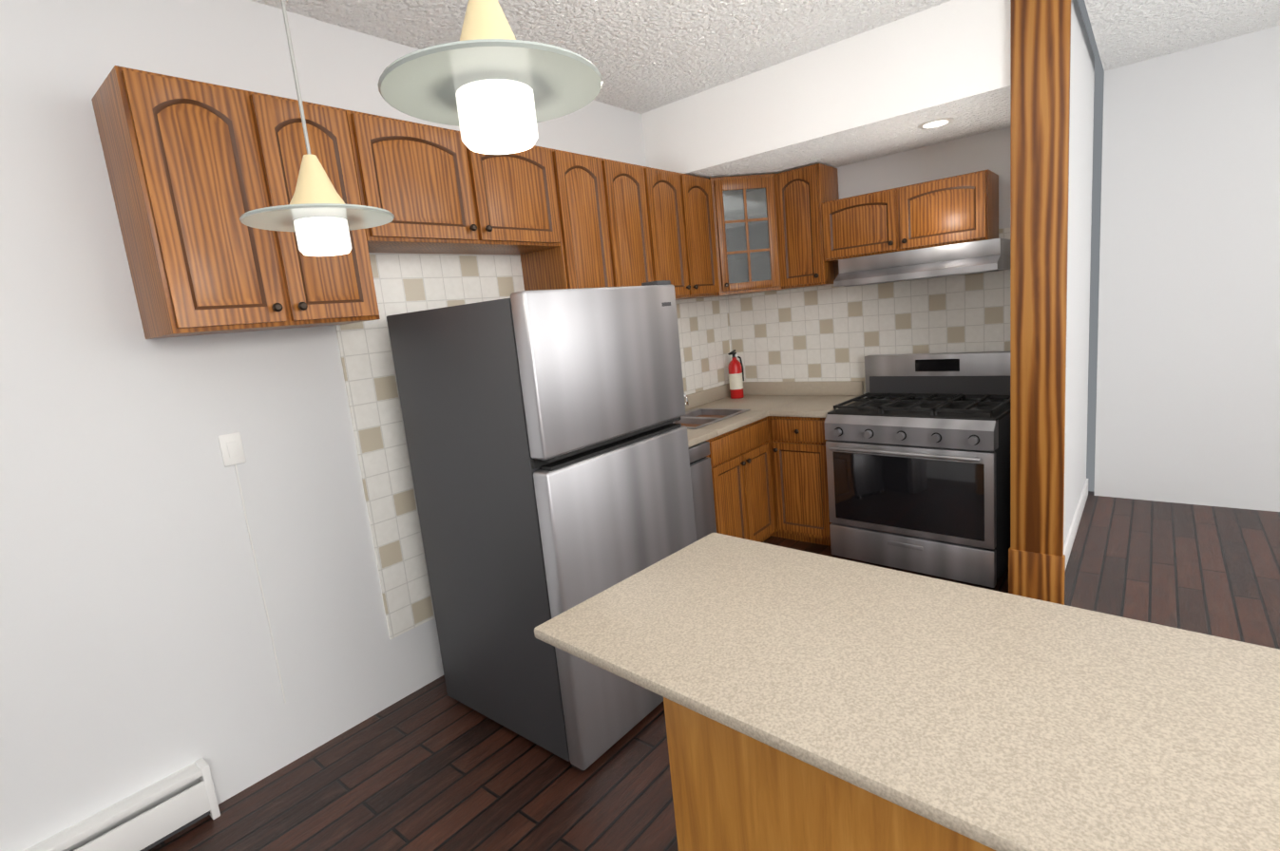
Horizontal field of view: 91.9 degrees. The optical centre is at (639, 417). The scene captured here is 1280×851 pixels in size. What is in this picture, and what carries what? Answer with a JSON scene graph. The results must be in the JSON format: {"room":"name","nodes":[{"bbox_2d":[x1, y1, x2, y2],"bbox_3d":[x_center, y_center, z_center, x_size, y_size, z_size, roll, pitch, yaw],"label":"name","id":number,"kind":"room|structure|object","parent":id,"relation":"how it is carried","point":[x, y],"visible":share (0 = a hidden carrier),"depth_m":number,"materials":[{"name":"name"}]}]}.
{"room":"kitchen","nodes":[
{"label":"kitchen","id":0,"kind":"room"},
{"bbox_2d":[0,0,646,850],"bbox_3d":[-1.449,-0.130,2.396,0.120,2.980,6.890,2,12,40],"label":"wall","id":1,"kind":"structure","parent":0,"point":[137,654],"depth_m":2.09,"materials":[{"name":"white paint"}]},
{"bbox_2d":[23,758,220,850],"bbox_3d":[-2.458,1.595,1.105,0.074,0.203,2.938,2,12,40],"label":"baseboard heater","id":2,"kind":"object","parent":1,"relation":"attached to","point":[150,816],"visible":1,"depth_m":2.05,"materials":[{"name":"white metal"}]},
{"bbox_2d":[91,65,296,339],"bbox_3d":[-1.447,-0.653,2.012,0.341,0.750,0.327,2,12,40],"label":"upper cabinet","id":3,"kind":"object","parent":1,"relation":"attached to","point":[196,170],"depth_m":1.89,"materials":[{"name":"brown wood"}]},
{"bbox_2d":[217,432,286,704],"bbox_3d":[-1.441,0.592,2.336,0.012,1.080,0.070,2,12,40],"label":"switch plate","id":4,"kind":"object","parent":1,"relation":"attached to","point":[232,448],"visible":1,"depth_m":2.27,"materials":[{"name":"white plastic"}]},
{"bbox_2d":[254,92,380,328],"bbox_3d":[-1.241,-0.714,2.259,0.341,0.750,0.327,2,12,40],"label":"upper cabinet","id":5,"kind":"object","parent":1,"relation":"attached to","point":[330,290],"depth_m":2.16,"materials":[{"name":"brown wood"}]},
{"bbox_2d":[357,112,486,254],"bbox_3d":[-0.995,-0.933,2.546,0.341,0.460,0.494,2,12,40],"label":"upper cabinet","id":6,"kind":"object","parent":1,"relation":"attached to","point":[424,175],"depth_m":2.45,"materials":[{"name":"brown wood"}]},
{"bbox_2d":[456,145,562,255],"bbox_3d":[-0.684,-1.025,2.918,0.341,0.460,0.494,2,12,40],"label":"upper cabinet","id":7,"kind":"object","parent":1,"relation":"attached to","point":[519,192],"depth_m":2.84,"materials":[{"name":"brown wood"}]},
{"bbox_2d":[335,252,731,639],"bbox_3d":[-0.231,-0.129,3.766,0.010,1.700,3.050,2,12,40],"label":"wall tile","id":8,"kind":"structure","parent":1,"relation":"attached to","point":[405,283],"depth_m":2.77,"materials":[{"name":"beige tile"}]},
{"bbox_2d":[520,148,627,290],"bbox_3d":[-0.381,-0.960,3.244,0.396,0.750,0.351,2,12,40],"label":"upper cabinet","id":9,"kind":"object","parent":1,"relation":"attached to","point":[591,254],"depth_m":3.17,"materials":[{"name":"brown wood"}]},
{"bbox_2d":[615,160,665,286],"bbox_3d":[-0.159,-1.026,3.509,0.396,0.750,0.351,2,12,40],"label":"upper cabinet","id":10,"kind":"object","parent":1,"relation":"attached to","point":[640,208],"depth_m":3.48,"materials":[{"name":"brown wood"}]},
{"bbox_2d":[657,169,703,300],"bbox_3d":[0.062,-1.091,3.773,0.396,0.750,0.351,2,12,40],"label":"upper cabinet","id":11,"kind":"object","parent":1,"relation":"attached to","point":[678,201],"depth_m":3.77,"materials":[{"name":"brown wood"}]},
{"bbox_2d":[684,384,730,411],"bbox_3d":[0.117,-0.041,4.166,0.018,0.100,2.018,2,12,40],"label":"backsplash","id":12,"kind":"structure","parent":1,"relation":"attached to","point":[693,400],"depth_m":4.60,"materials":[{"name":"beige stone"}]},
{"bbox_2d":[691,175,733,298],"bbox_3d":[0.296,-1.160,4.052,0.396,0.750,0.390,2,12,40],"label":"upper cabinet","id":13,"kind":"object","parent":1,"relation":"attached to","point":[708,194],"depth_m":4.02,"materials":[{"name":"brown wood"}]},
{"bbox_2d":[718,175,775,286],"bbox_3d":[0.709,-1.208,4.095,0.274,0.614,0.305,2,12,40],"label":"upper cabinet","id":14,"kind":"object","parent":1,"relation":"attached to","point":[748,223],"depth_m":4.12,"materials":[{"name":"brown wood"}]},
{"bbox_2d":[147,491,1279,850],"bbox_3d":[1.532,1.384,0.945,6.650,0.100,8.100,2,12,40],"label":"floor","id":15,"kind":"structure","parent":0,"point":[432,767],"depth_m":2.36,"materials":[{"name":"brown wood"}]},
{"bbox_2d":[386,280,696,771],"bbox_3d":[-0.356,0.354,2.640,0.861,1.738,0.805,2,12,40],"label":"fridge","id":16,"kind":"object","parent":15,"relation":"on","point":[546,438],"visible":0.79,"depth_m":2.28,"materials":[{"name":"grey metal"}]},
{"bbox_2d":[688,441,716,540],"bbox_3d":[0.013,0.612,3.546,0.610,0.868,0.604,2,12,40],"label":"dishwasher","id":17,"kind":"object","parent":15,"relation":"on","point":[702,488],"visible":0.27,"depth_m":3.47,"materials":[{"name":"grey metal"}]},
{"bbox_2d":[672,411,779,542],"bbox_3d":[0.411,0.483,4.063,0.633,0.877,0.720,2,12,40],"label":"base cabinet","id":18,"kind":"object","parent":15,"relation":"on","point":[768,452],"depth_m":3.87,"materials":[{"name":"brown wood"}]},
{"bbox_2d":[672,396,802,447],"bbox_3d":[0.364,0.033,3.977,0.643,0.043,2.018,2,12,40],"label":"countertop","id":19,"kind":"structure","parent":18,"relation":"on","point":[744,410],"depth_m":4.17,"materials":[{"name":"beige stone"}]},
{"bbox_2d":[727,349,744,399],"bbox_3d":[0.724,-0.326,4.700,0.101,0.366,0.135,2,12,40],"label":"fire extinguisher","id":20,"kind":"object","parent":19,"relation":"on","point":[735,374],"visible":1,"depth_m":4.67,"materials":[{"name":"red metal"}]},
{"bbox_2d":[667,738,914,850],"bbox_3d":[0.605,0.898,0.939,1.100,1.036,0.450,2,12,40],"label":"base panel","id":21,"kind":"object","parent":15,"relation":"on","point":[717,808],"depth_m":1.01,"materials":[{"name":"brown wood"}]},
{"bbox_2d":[534,533,1279,850],"bbox_3d":[0.478,0.376,0.896,1.362,0.022,0.644,2,12,40],"label":"island countertop","id":22,"kind":"structure","parent":21,"relation":"on","point":[925,714],"depth_m":0.85,"materials":[{"name":"beige stone"}]},
{"bbox_2d":[767,403,849,546],"bbox_3d":[1.234,0.371,4.255,0.423,0.877,0.628,2,12,40],"label":"base cabinet","id":23,"kind":"object","parent":15,"relation":"on","point":[798,442],"depth_m":4.01,"materials":[{"name":"brown wood"}]},
{"bbox_2d":[767,396,862,415],"bbox_3d":[1.198,-0.077,4.168,0.393,0.038,0.638,2,12,40],"label":"countertop","id":24,"kind":"structure","parent":23,"relation":"on","point":[809,405],"depth_m":4.07,"materials":[{"name":"beige stone"}]},
{"bbox_2d":[824,351,1010,588],"bbox_3d":[1.694,0.253,3.709,0.917,1.195,0.750,3,13,43],"label":"stove","id":25,"kind":"object","parent":15,"relation":"on","point":[918,456],"visible":0.92,"depth_m":3.51,"materials":[{"name":"grey metal"}]},
{"bbox_2d":[250,0,1279,114],"bbox_3d":[1.252,-1.543,0.457,6.430,0.100,7.900,2,12,40],"label":"ceiling","id":26,"kind":"structure","parent":0,"point":[642,56],"depth_m":2.96,"materials":[{"name":"white paint"}]},
{"bbox_2d":[239,0,394,256],"bbox_3d":[-0.827,-0.919,1.449,0.341,1.045,0.341,2,12,40],"label":"pendant light","id":27,"kind":"object","parent":26,"relation":"hanging from","point":[318,216],"visible":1,"depth_m":1.47,"materials":[{"name":"white glass"}]},
{"bbox_2d":[377,0,603,154],"bbox_3d":[-0.267,-0.914,0.902,0.341,0.985,0.341,2,12,40],"label":"pendant light","id":28,"kind":"object","parent":26,"relation":"hanging from","point":[488,83],"visible":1,"depth_m":0.92,"materials":[{"name":"white glass"}]},
{"bbox_2d":[641,0,1010,178],"bbox_3d":[1.135,-1.850,3.722,2.070,0.530,0.994,2,12,40],"label":"soffit","id":29,"kind":"structure","parent":0,"point":[887,89],"depth_m":3.25,"materials":[{"name":"white paint"}]},
{"bbox_2d":[917,116,954,129],"bbox_3d":[1.547,-1.536,3.238,0.170,0.010,0.170,2,12,40],"label":"recessed light","id":30,"kind":"object","parent":29,"relation":"in","point":[935,123],"visible":0.98,"depth_m":3.22,"materials":[{"name":"white plastic"}]},
{"bbox_2d":[835,127,1010,229],"bbox_3d":[1.554,-0.468,4.292,2.070,2.450,0.120,2,12,40],"label":"wall","id":31,"kind":"structure","parent":0,"point":[990,150],"depth_m":3.74,"materials":[{"name":"white paint"}]},
{"bbox_2d":[760,163,839,291],"bbox_3d":[1.097,-1.254,4.142,0.349,0.750,0.367,2,12,40],"label":"upper cabinet","id":32,"kind":"object","parent":31,"relation":"attached to","point":[797,194],"depth_m":4.04,"materials":[{"name":"brown wood"}]},
{"bbox_2d":[743,381,862,396],"bbox_3d":[1.146,-0.212,4.589,1.018,0.100,0.018,2,12,40],"label":"backsplash","id":33,"kind":"structure","parent":31,"relation":"attached to","point":[830,388],"depth_m":4.53,"materials":[{"name":"beige stone"}]},
{"bbox_2d":[821,188,897,263],"bbox_3d":[1.436,-1.200,3.910,0.470,0.365,0.309,2,12,40],"label":"upper cabinet","id":34,"kind":"object","parent":31,"relation":"attached to","point":[861,225],"depth_m":3.80,"materials":[{"name":"brown wood"}]},
{"bbox_2d":[726,228,1010,399],"bbox_3d":[1.525,-0.333,4.263,2.050,1.600,0.010,2,12,40],"label":"wall tile","id":35,"kind":"structure","parent":31,"relation":"attached to","point":[823,334],"depth_m":4.22,"materials":[{"name":"beige tile"}]},
{"bbox_2d":[893,169,998,251],"bbox_3d":[1.797,-1.187,3.611,0.468,0.365,0.309,2,12,40],"label":"upper cabinet","id":36,"kind":"object","parent":31,"relation":"attached to","point":[964,208],"depth_m":3.49,"materials":[{"name":"brown wood"}]},
{"bbox_2d":[833,237,1010,286],"bbox_3d":[1.675,-0.916,3.719,0.900,0.172,0.398,2,12,40],"label":"range hood","id":37,"kind":"object","parent":36,"relation":"attached to","point":[987,256],"visible":0.98,"depth_m":3.56,"materials":[{"name":"silver metal"}]},
{"bbox_2d":[1063,0,1094,545],"bbox_3d":[2.427,-0.707,3.586,0.160,2.980,2.015,2,12,40],"label":"wall","id":38,"kind":"structure","parent":0,"point":[1080,138],"depth_m":3.62,"materials":[{"name":"white paint"}]},
{"bbox_2d":[1008,0,1070,605],"bbox_3d":[1.804,-0.467,2.805,0.230,2.880,0.035,2,12,40],"label":"post","id":39,"kind":"object","parent":38,"relation":"attached to","point":[1040,69],"visible":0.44,"depth_m":2.78,"materials":[{"name":"brown wood"}]},
{"bbox_2d":[1063,478,1088,569],"bbox_3d":[2.632,0.697,3.761,0.014,0.125,2.014,2,12,40],"label":"baseboard","id":40,"kind":"structure","parent":38,"relation":"attached to","point":[1072,533],"depth_m":3.82,"materials":[{"name":"white"}]},
{"bbox_2d":[1093,25,1279,512],"bbox_3d":[4.798,-0.841,2.985,4.150,2.980,0.120,2,12,40],"label":"wall","id":41,"kind":"structure","parent":0,"point":[1188,391],"depth_m":3.96,"materials":[{"name":"white paint"}]}
]}

